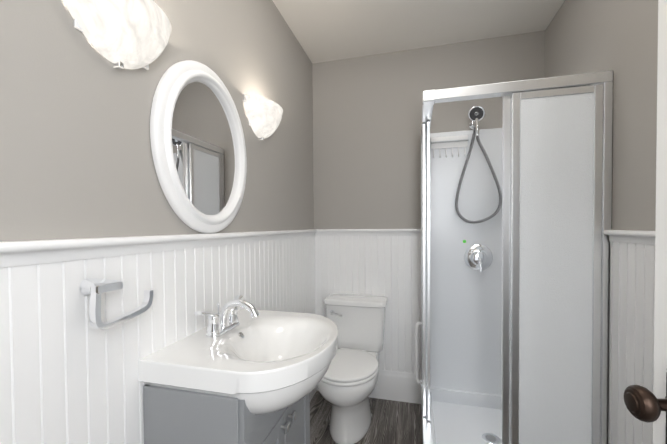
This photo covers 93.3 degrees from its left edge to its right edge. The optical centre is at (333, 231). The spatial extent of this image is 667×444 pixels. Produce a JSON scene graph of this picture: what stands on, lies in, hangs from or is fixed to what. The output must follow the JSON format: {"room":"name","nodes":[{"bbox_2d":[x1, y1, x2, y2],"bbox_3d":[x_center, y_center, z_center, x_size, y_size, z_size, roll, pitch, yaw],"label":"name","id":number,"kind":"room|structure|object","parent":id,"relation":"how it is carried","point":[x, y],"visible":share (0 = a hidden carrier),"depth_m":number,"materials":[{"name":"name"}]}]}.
{"room":"bathroom","nodes":[
{"label":"bathroom","id":0,"kind":"room"},
{"bbox_2d":[0,0,313,241],"bbox_3d":[-0.592,0.002,0.887,0.120,2.440,3.320,0,1,15],"label":"wall","id":1,"kind":"structure","parent":0,"point":[76,160],"depth_m":0.81,"materials":[{"name":"grey paint"}]},
{"bbox_2d":[63,0,171,69],"bbox_3d":[-0.500,-0.494,0.781,0.110,0.164,0.306,0,1,15],"label":"sconce","id":2,"kind":"object","parent":1,"relation":"attached to","point":[127,34],"visible":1,"depth_m":0.75,"materials":[{"name":"white glass"}]},
{"bbox_2d":[0,229,316,443],"bbox_3d":[-0.417,0.609,1.247,0.033,1.210,2.320,0,1,15],"label":"wainscoting","id":3,"kind":"structure","parent":1,"relation":"attached to","point":[68,374],"depth_m":0.77,"materials":[{"name":"white wood"}]},
{"bbox_2d":[80,278,153,329],"bbox_3d":[-0.519,0.162,0.764,0.058,0.112,0.157,0,1,15],"label":"towel ring","id":4,"kind":"object","parent":3,"relation":"attached to","point":[94,288],"visible":0.98,"depth_m":0.70,"materials":[{"name":"silver metal"}]},
{"bbox_2d":[150,60,246,232],"bbox_3d":[-0.445,-0.294,1.143,0.032,0.600,0.510,0,1,15],"label":"oval mirror","id":5,"kind":"object","parent":1,"relation":"attached to","point":[198,146],"visible":1,"depth_m":1.08,"materials":[{"name":"white mirror"}]},
{"bbox_2d":[242,94,282,140],"bbox_3d":[-0.310,-0.526,1.516,0.110,0.164,0.306,0,1,15],"label":"sconce","id":6,"kind":"object","parent":1,"relation":"attached to","point":[264,116],"visible":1,"depth_m":1.44,"materials":[{"name":"white glass"}]},
{"bbox_2d":[310,391,421,443],"bbox_3d":[0.210,1.270,0.706,1.760,0.100,3.320,0,1,15],"label":"floor","id":7,"kind":"structure","parent":0,"point":[396,422],"depth_m":1.97,"materials":[{"name":"grey wood"}]},
{"bbox_2d":[138,295,337,443],"bbox_3d":[-0.229,0.723,1.062,0.487,0.986,0.540,0,1,15],"label":"bathroom vanity","id":8,"kind":"object","parent":7,"relation":"on","point":[250,373],"visible":1,"depth_m":0.85,"materials":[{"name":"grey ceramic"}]},
{"bbox_2d":[316,294,387,443],"bbox_3d":[0.103,0.828,1.969,0.422,0.737,0.656,0,1,15],"label":"toilet","id":9,"kind":"object","parent":7,"relation":"on","point":[346,386],"visible":0.85,"depth_m":1.88,"materials":[{"name":"white ceramic"}]},
{"bbox_2d":[415,71,612,443],"bbox_3d":[0.853,0.214,1.737,0.784,1.963,0.714,0,1,15],"label":"shower","id":10,"kind":"object","parent":7,"relation":"on","point":[516,213],"visible":1,"depth_m":1.39,"materials":[{"name":"white plastic"}]},
{"bbox_2d":[272,0,564,63],"bbox_3d":[0.193,-1.270,0.658,1.760,0.100,3.320,0,1,15],"label":"ceiling","id":11,"kind":"structure","parent":0,"point":[327,30],"depth_m":1.87,"materials":[{"name":"white paint"}]},
{"bbox_2d":[312,31,544,228],"bbox_3d":[0.603,-0.032,2.231,1.760,2.440,0.120,0,1,15],"label":"wall","id":12,"kind":"structure","parent":0,"point":[367,115],"depth_m":2.21,"materials":[{"name":"grey paint"}]},
{"bbox_2d":[315,229,421,403],"bbox_3d":[0.234,0.585,2.258,0.790,1.210,0.033,0,1,15],"label":"wainscoting","id":13,"kind":"structure","parent":12,"relation":"attached to","point":[382,262],"depth_m":2.23,"materials":[{"name":"white wood"}]},
{"bbox_2d":[545,0,657,230],"bbox_3d":[0.996,-0.002,0.476,0.120,2.440,3.320,0,1,15],"label":"wall","id":14,"kind":"structure","parent":0,"point":[619,38],"depth_m":1.22,"materials":[{"name":"grey paint"}]},
{"bbox_2d":[603,230,654,443],"bbox_3d":[0.929,0.613,0.527,0.033,1.210,1.600,0,1,15],"label":"wainscoting","id":15,"kind":"structure","parent":14,"relation":"attached to","point":[632,305],"depth_m":1.17,"materials":[{"name":"white wood"}]},
{"bbox_3d":[-0.009,0.017,-0.131,1.520,2.440,0.120,0,1,15],"label":"wall","id":16,"kind":"structure","parent":0,"visible":0},
{"bbox_2d":[624,0,666,443],"bbox_3d":[0.493,0.206,0.194,0.174,2.018,0.744,0,1,15],"label":"door","id":17,"kind":"structure","parent":16,"relation":"in","point":[643,404],"depth_m":0.54,"materials":[{"name":"white paint"}]}
]}

